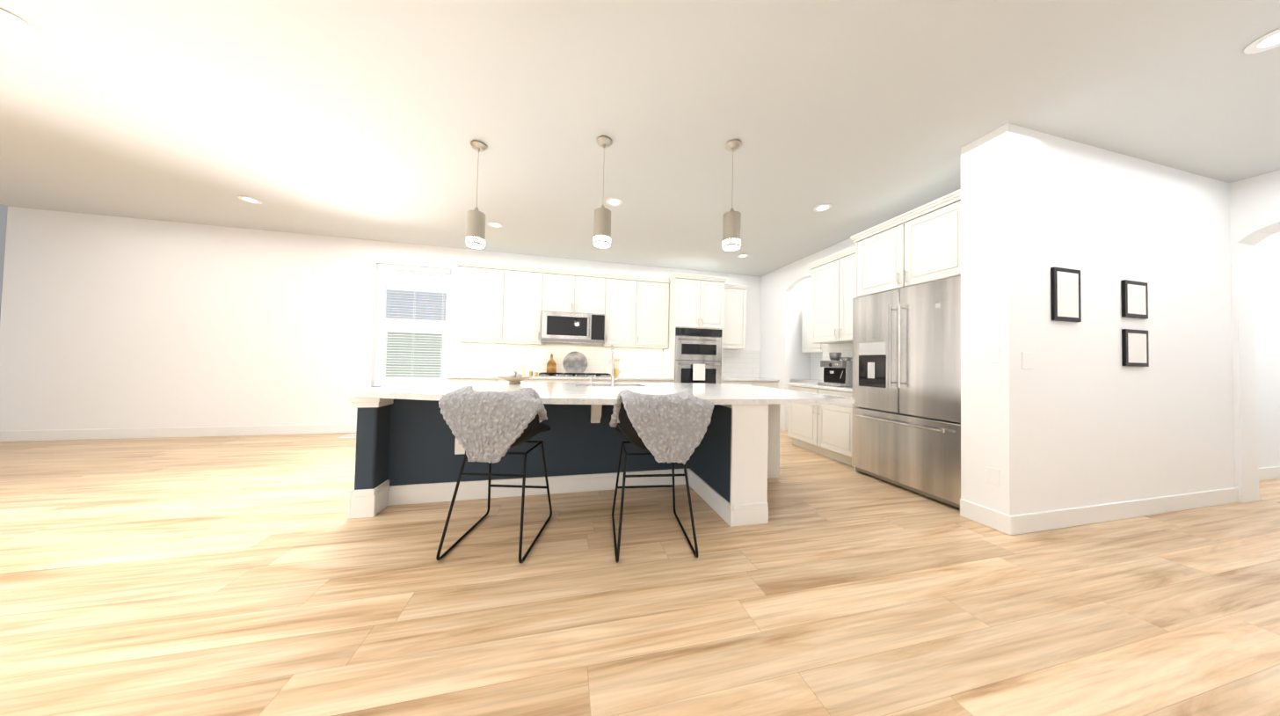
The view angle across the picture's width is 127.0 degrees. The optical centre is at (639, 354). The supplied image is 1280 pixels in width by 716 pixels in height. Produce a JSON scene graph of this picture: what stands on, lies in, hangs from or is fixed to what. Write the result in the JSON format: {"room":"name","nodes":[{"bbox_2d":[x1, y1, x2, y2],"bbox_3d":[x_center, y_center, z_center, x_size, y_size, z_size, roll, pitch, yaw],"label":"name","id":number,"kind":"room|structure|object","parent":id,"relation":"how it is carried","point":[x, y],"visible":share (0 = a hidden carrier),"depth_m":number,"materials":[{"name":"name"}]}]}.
{"room":"kitchen","nodes":[
{"label":"kitchen","id":0,"kind":"room"},
{"bbox_2d":[0,206,761,430],"bbox_3d":[-2.781,-0.260,5.345,10.900,2.975,0.160,2,-1,-13],"label":"wall","id":1,"kind":"structure","parent":0,"point":[106,322],"depth_m":4.45,"materials":[{"name":"white paint"}]},
{"bbox_2d":[374,268,451,384],"bbox_3d":[-3.648,-0.460,5.188,1.068,1.928,0.065,2,-1,-13],"label":"window","id":2,"kind":"structure","parent":1,"relation":"in","point":[383,330],"depth_m":5.10,"materials":[{"name":"white plastic"}]},
{"bbox_2d":[373,263,451,385],"bbox_3d":[-3.632,-0.466,5.121,1.020,1.915,0.066,2,-1,-13],"label":"window blind","id":3,"kind":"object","parent":2,"relation":"attached to","point":[399,267],"depth_m":5.10,"materials":[{"name":"white"}]},
{"bbox_2d":[0,423,1279,535],"bbox_3d":[0.439,1.178,3.068,16.200,0.135,5.700,2,-1,-13],"label":"baseboard","id":4,"kind":"structure","parent":1,"relation":"attached to","point":[1018,524],"depth_m":2.79,"materials":[{"name":"white wood"}]},
{"bbox_2d":[0,429,1279,715],"bbox_3d":[1.082,1.272,2.293,17.100,0.060,7.900,2,-1,-13],"label":"floor","id":5,"kind":"structure","parent":0,"point":[234,575],"depth_m":1.56,"materials":[{"name":"brown wood"}]},
{"bbox_2d":[339,433,356,437],"bbox_3d":[-4.155,1.180,4.687,0.320,0.006,0.280,2,-1,-13],"label":"floor vent","id":6,"kind":"object","parent":5,"relation":"in","point":[351,435],"visible":0.48,"depth_m":4.60,"materials":[{"name":"white"}]},
{"bbox_2d":[448,260,501,381],"bbox_3d":[-2.528,-0.090,4.992,0.659,2.630,0.633,2,-1,-13],"label":"tall cabinet","id":7,"kind":"object","parent":5,"relation":"on","point":[479,283],"depth_m":4.99,"materials":[{"name":"white paint"}]},
{"bbox_2d":[436,385,552,563],"bbox_3d":[-0.889,0.695,2.075,0.619,0.992,0.774,2,-1,-13],"label":"chair","id":8,"kind":"object","parent":5,"relation":"on","point":[490,427],"visible":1,"depth_m":1.78,"materials":[{"name":"black metal"}]},
{"bbox_2d":[497,263,536,381],"bbox_3d":[-1.949,-0.074,5.129,0.531,2.630,0.633,2,-1,-13],"label":"tall cabinet","id":9,"kind":"object","parent":5,"relation":"on","point":[501,303],"depth_m":5.13,"materials":[{"name":"white paint"}]},
{"bbox_2d":[532,267,578,382],"bbox_3d":[-1.380,-0.059,5.263,0.639,2.630,0.633,2,-1,-13],"label":"tall cabinet","id":10,"kind":"object","parent":5,"relation":"on","point":[556,289],"depth_m":5.26,"materials":[{"name":"white paint"}]},
{"bbox_2d":[540,310,605,344],"bbox_3d":[-1.127,-0.454,5.412,1.024,0.487,0.472,2,-1,-13],"label":"microwave","id":11,"kind":"object","parent":10,"relation":"in","point":[571,327],"visible":1,"depth_m":5.23,"materials":[{"name":"silver metal"}]},
{"bbox_2d":[578,270,620,382],"bbox_3d":[-0.757,-0.042,5.409,0.641,2.630,0.633,2,-1,-13],"label":"tall cabinet","id":12,"kind":"object","parent":5,"relation":"on","point":[599,293],"depth_m":5.44,"materials":[{"name":"white paint"}]},
{"bbox_2d":[347,384,853,526],"bbox_3d":[-0.340,0.788,2.910,3.710,0.874,1.652,2,-1,-13],"label":"kitchen island","id":13,"kind":"object","parent":5,"relation":"on","point":[405,441],"depth_m":2.60,"materials":[{"name":"wood"}]},
{"bbox_2d":[454,437,465,454],"bbox_3d":[-1.488,0.750,2.637,0.077,0.137,0.007,2,-1,-13],"label":"outlet","id":14,"kind":"object","parent":13,"relation":"attached to","point":[459,448],"visible":0.35,"depth_m":2.62,"materials":[{"name":"white plastic"}]},
{"bbox_2d":[349,391,854,405],"bbox_3d":[-0.322,0.333,2.973,3.770,0.041,1.766,2,-1,-13],"label":"island countertop","id":15,"kind":"structure","parent":13,"relation":"on","point":[357,397],"depth_m":2.28,"materials":[{"name":"white stone"}]},
{"bbox_2d":[497,363,531,383],"bbox_3d":[-1.321,0.193,3.369,0.350,0.212,0.350,2,-1,-13],"label":"decorative bowl","id":16,"kind":"object","parent":15,"relation":"on","point":[517,376],"visible":1,"depth_m":3.32,"materials":[{"name":"beige ceramic"}]},
{"bbox_2d":[589,344,620,386],"bbox_3d":[-0.375,0.106,3.333,0.320,0.425,0.256,2,-1,-13],"label":"faucet","id":17,"kind":"object","parent":15,"relation":"on","point":[612,362],"visible":1,"depth_m":3.25,"materials":[{"name":"silver metal"}]},
{"bbox_2d":[572,384,642,387],"bbox_3d":[-0.331,0.475,3.474,0.774,0.244,0.404,2,-1,-13],"label":"sink","id":18,"kind":"object","parent":15,"relation":"in","point":[573,385],"depth_m":3.31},
{"bbox_2d":[617,274,648,382],"bbox_3d":[-0.207,-0.027,5.539,0.490,2.630,0.633,2,-1,-13],"label":"tall cabinet","id":19,"kind":"object","parent":5,"relation":"on","point":[633,325],"depth_m":5.56,"materials":[{"name":"white paint"}]},
{"bbox_2d":[645,274,676,382],"bbox_3d":[0.279,-0.014,5.653,0.509,2.630,0.633,2,-1,-13],"label":"tall cabinet","id":20,"kind":"object","parent":5,"relation":"on","point":[662,291],"depth_m":5.66,"materials":[{"name":"white paint"}]},
{"bbox_2d":[609,388,714,562],"bbox_3d":[0.087,0.716,2.124,0.560,0.996,0.722,2,-1,-13],"label":"chair","id":21,"kind":"object","parent":5,"relation":"on","point":[672,428],"visible":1,"depth_m":1.84,"materials":[{"name":"grey fabric"}]},
{"bbox_2d":[676,277,726,383],"bbox_3d":[0.951,0.008,5.811,0.915,2.621,0.633,2,-1,-13],"label":"tall cabinet","id":22,"kind":"object","parent":5,"relation":"on","point":[701,301],"depth_m":5.53,"materials":[{"name":"white paint"}]},
{"bbox_2d":[674,327,722,383],"bbox_3d":[0.962,0.070,5.756,0.866,1.051,0.643,2,-1,-13],"label":"wall oven","id":23,"kind":"object","parent":22,"relation":"in","point":[698,355],"visible":0.88,"depth_m":5.49,"materials":[{"name":"silver metal"}]},
{"bbox_2d":[722,283,754,385],"bbox_3d":[1.681,0.023,5.983,0.630,2.630,0.633,2,-1,-13],"label":"tall cabinet","id":24,"kind":"object","parent":5,"relation":"on","point":[736,294],"depth_m":6.01,"materials":[{"name":"white paint"}]},
{"bbox_2d":[445,341,779,380],"bbox_3d":[-0.186,0.122,5.546,5.533,0.583,0.623,2,-1,-13],"label":"backsplash","id":25,"kind":"structure","parent":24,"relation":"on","point":[647,364],"depth_m":5.60,"materials":[{"name":"white tile"}]},
{"bbox_2d":[529,370,538,375],"bbox_3d":[-1.774,0.301,5.314,0.136,0.065,0.066,2,-1,-13],"label":"canisters","id":26,"kind":"object","parent":25,"relation":"on","point":[531,373],"visible":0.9,"depth_m":5.29,"materials":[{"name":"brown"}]},
{"bbox_2d":[546,353,556,372],"bbox_3d":[-1.515,0.156,5.461,0.160,0.373,0.076,2,-1,-13],"label":"cutting board","id":27,"kind":"object","parent":25,"relation":"on","point":[551,365],"visible":0.79,"depth_m":5.46,"materials":[{"name":"brown wood"}]},
{"bbox_2d":[536,371,610,377],"bbox_3d":[-1.073,0.326,5.311,1.200,0.046,0.470,2,-1,-13],"label":"cooktop","id":28,"kind":"object","parent":25,"relation":"in","point":[586,374],"visible":1,"depth_m":5.18,"materials":[{"name":"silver metal"}]},
{"bbox_2d":[562,350,587,372],"bbox_3d":[-1.122,0.141,5.542,0.420,0.414,0.103,2,-1,-13],"label":"marble cutting board","id":29,"kind":"object","parent":25,"relation":"on","point":[575,361],"visible":0.9,"depth_m":5.53,"materials":[{"name":"white stone"}]},
{"bbox_2d":[613,357,619,376],"bbox_3d":[-0.423,0.210,5.671,0.138,0.321,0.121,2,-1,-13],"label":"utensil crock","id":30,"kind":"object","parent":25,"relation":"on","point":[615,372],"visible":0.85,"depth_m":5.63,"materials":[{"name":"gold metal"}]},
{"bbox_2d":[754,380,778,388],"bbox_3d":[2.249,0.039,6.117,0.538,2.630,0.633,2,-1,-13],"label":"tall cabinet","id":31,"kind":"object","parent":5,"relation":"on","point":[764,383],"depth_m":5.86,"materials":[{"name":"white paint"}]},
{"bbox_2d":[790,297,823,382],"bbox_3d":[3.385,0.135,5.580,0.468,2.460,1.596,2,-1,-13],"label":"pantry cabinet","id":32,"kind":"object","parent":5,"relation":"on","point":[808,345],"visible":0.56,"depth_m":6.06,"materials":[{"name":"white paint"}]},
{"bbox_2d":[787,241,858,465],"bbox_3d":[2.635,0.019,4.258,0.637,2.601,1.153,2,-1,-13],"label":"tall cabinet","id":33,"kind":"object","parent":5,"relation":"on","point":[825,429],"depth_m":4.22,"materials":[{"name":"white paint"}]},
{"bbox_2d":[785,342,852,392],"bbox_3d":[2.628,0.133,4.275,0.638,0.625,1.153,2,-1,-13],"label":"countertop","id":34,"kind":"structure","parent":33,"relation":"on","point":[845,349],"depth_m":4.50,"materials":[{"name":"white stone"}]},
{"bbox_2d":[816,352,852,386],"bbox_3d":[2.606,0.183,4.214,0.431,0.440,0.380,2,-1,-13],"label":"coffee machine","id":35,"kind":"object","parent":34,"relation":"on","point":[838,372],"visible":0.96,"depth_m":4.14,"materials":[{"name":"silver metal"}]},
{"bbox_2d":[851,275,960,508],"bbox_3d":[2.815,0.326,3.167,0.756,1.945,1.030,2,-1,-13],"label":"refrigerator","id":36,"kind":"object","parent":5,"relation":"on","point":[906,392],"visible":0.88,"depth_m":2.99,"materials":[{"name":"silver metal"}]},
{"bbox_2d":[854,196,960,470],"bbox_3d":[2.885,0.000,3.200,0.637,2.601,1.057,2,-1,-13],"label":"tall cabinet","id":37,"kind":"object","parent":5,"relation":"on","point":[920,244],"depth_m":3.06,"materials":[{"name":"white paint"}]},
{"bbox_2d":[0,0,1279,276],"bbox_3d":[1.147,-1.762,2.363,17.100,0.060,7.900,2,-1,-13],"label":"ceiling","id":38,"kind":"structure","parent":0,"point":[367,120],"depth_m":2.27,"materials":[{"name":"white paint"}]},
{"bbox_2d":[0,7,36,35],"bbox_3d":[-3.482,-1.840,1.735,0.189,0.007,0.189,0,-2,32],"label":"recessed light","id":39,"kind":"object","parent":38,"relation":"in","point":[9,20],"depth_m":1.77,"materials":[{"name":"white"}]},
{"bbox_2d":[237,195,262,203],"bbox_3d":[-4.570,-1.818,3.738,0.189,0.007,0.189,0,-2,32],"label":"recessed light","id":40,"kind":"object","parent":38,"relation":"in","point":[243,198],"depth_m":3.74,"materials":[{"name":"white"}]},
{"bbox_2d":[465,140,487,248],"bbox_3d":[-1.375,-1.345,2.689,0.142,0.858,0.142,2,-1,-13],"label":"pendant light","id":41,"kind":"object","parent":38,"relation":"hanging from","point":[476,229],"visible":0.98,"depth_m":2.64,"materials":[{"name":"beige metal"}]},
{"bbox_2d":[487,221,502,227],"bbox_3d":[-1.947,-1.749,4.283,0.189,0.007,0.189,0,-2,32],"label":"recessed light","id":42,"kind":"object","parent":38,"relation":"in","point":[494,224],"depth_m":4.28,"materials":[{"name":"white"}]},
{"bbox_2d":[593,135,611,247],"bbox_3d":[-0.301,-1.324,2.604,0.142,0.858,0.142,2,-1,-13],"label":"pendant light","id":43,"kind":"object","parent":38,"relation":"hanging from","point":[602,228],"visible":1,"depth_m":2.55,"materials":[{"name":"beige metal"}]},
{"bbox_2d":[605,197,622,206],"bbox_3d":[-0.291,-1.729,3.602,0.189,0.007,0.189,0,-2,32],"label":"recessed light","id":44,"kind":"object","parent":38,"relation":"in","point":[612,201],"depth_m":3.60,"materials":[{"name":"white"}]},
{"bbox_2d":[722,139,741,251],"bbox_3d":[0.756,-1.301,2.614,0.142,0.858,0.142,2,-1,-13],"label":"pendant light","id":45,"kind":"object","parent":38,"relation":"hanging from","point":[731,227],"visible":1,"depth_m":2.56,"materials":[{"name":"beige metal"}]},
{"bbox_2d":[736,254,749,257],"bbox_3d":[1.707,-1.647,5.296,0.189,0.007,0.189,0,-2,32],"label":"recessed light","id":46,"kind":"object","parent":38,"relation":"in","point":[740,255],"depth_m":5.29,"materials":[{"name":"white"}]},
{"bbox_2d":[813,203,832,211],"bbox_3d":[2.079,-1.677,3.632,0.189,0.007,0.189,0,-2,32],"label":"recessed light","id":47,"kind":"object","parent":38,"relation":"in","point":[821,207],"depth_m":3.63,"materials":[{"name":"white"}]},
{"bbox_2d":[1243,28,1279,54],"bbox_3d":[3.409,-1.693,1.695,0.189,0.007,0.189,0,-2,32],"label":"recessed light","id":48,"kind":"object","parent":38,"relation":"in","point":[1259,45],"depth_m":1.73,"materials":[{"name":"white"}]},
{"bbox_2d":[789,276,811,382],"bbox_3d":[3.006,-0.112,6.368,0.840,2.975,0.100,2,-1,-13],"label":"wall","id":49,"kind":"structure","parent":0,"point":[804,365],"depth_m":6.36,"materials":[{"name":"white paint"}]},
{"bbox_2d":[759,238,855,430],"bbox_3d":[2.932,-0.153,4.636,0.100,2.975,3.840,2,-1,-13],"label":"wall","id":50,"kind":"structure","parent":0,"point":[778,286],"depth_m":5.88,"materials":[{"name":"white paint"}]},
{"bbox_2d":[810,352,822,379],"bbox_3d":[3.669,-0.114,5.651,0.100,2.975,1.800,2,-1,-13],"label":"wall","id":51,"kind":"structure","parent":0,"point":[816,370],"depth_m":6.26,"materials":[{"name":"white paint"}]},
{"bbox_2d":[960,123,1235,515],"bbox_3d":[4.064,-0.172,2.778,2.950,2.975,0.285,2,-1,-13],"label":"wall","id":52,"kind":"structure","parent":0,"point":[1079,414],"depth_m":2.53,"materials":[{"name":"white paint"}]},
{"bbox_2d":[1050,266,1081,321],"bbox_3d":[3.253,-0.459,2.434,0.300,0.400,0.019,2,-1,-13],"label":"framed picture","id":53,"kind":"object","parent":52,"relation":"attached to","point":[1065,294],"depth_m":2.42,"materials":[{"name":"white paper"}]},
{"bbox_2d":[1121,279,1148,319],"bbox_3d":[4.081,-0.457,2.629,0.300,0.300,0.019,2,-1,-13],"label":"framed picture","id":54,"kind":"object","parent":52,"relation":"attached to","point":[1134,294],"depth_m":2.61,"materials":[{"name":"black metal"}]},
{"bbox_2d":[1121,328,1149,366],"bbox_3d":[4.072,-0.057,2.620,0.300,0.300,0.019,2,-1,-13],"label":"framed picture","id":55,"kind":"object","parent":52,"relation":"attached to","point":[1134,342],"depth_m":2.60,"materials":[{"name":"black metal"}]},
{"bbox_2d":[1229,169,1279,502],"bbox_3d":[5.825,-0.142,2.387,0.300,2.975,1.855,2,-1,-13],"label":"wall","id":56,"kind":"structure","parent":0,"point":[1254,210],"depth_m":2.96,"materials":[{"name":"white paint"}]},
{"bbox_2d":[1254,232,1279,467],"bbox_3d":[7.208,-0.083,3.711,3.000,2.975,0.100,2,-1,-13],"label":"wall","id":57,"kind":"structure","parent":0,"point":[1267,266],"depth_m":3.63,"materials":[{"name":"white paint"}]},
{"bbox_3d":[5.612,-0.171,1.332,7.200,2.975,0.100,2,-1,-13],"label":"wall","id":58,"kind":"structure","parent":0,"visible":0},
{"bbox_2d":[985,465,999,486],"bbox_3d":[2.614,0.896,2.363,0.005,0.120,0.080,2,-1,-13],"label":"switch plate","id":59,"kind":"object","parent":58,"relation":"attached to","point":[992,474],"depth_m":2.36,"materials":[{"name":"white plastic"}]},
{"bbox_2d":[1021,351,1033,368],"bbox_3d":[2.841,0.040,2.337,0.120,0.120,0.005,2,-1,-13],"label":"switch plate","id":60,"kind":"object","parent":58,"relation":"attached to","point":[1027,358],"depth_m":2.33,"materials":[{"name":"white plastic"}]},
{"label":"outside","id":61,"kind":"structure","parent":0,"visible":0},
{"bbox_2d":[385,271,447,377],"bbox_3d":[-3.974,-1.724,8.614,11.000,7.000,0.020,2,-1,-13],"label":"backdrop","id":62,"kind":"structure","parent":61,"point":[403,289],"depth_m":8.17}
]}

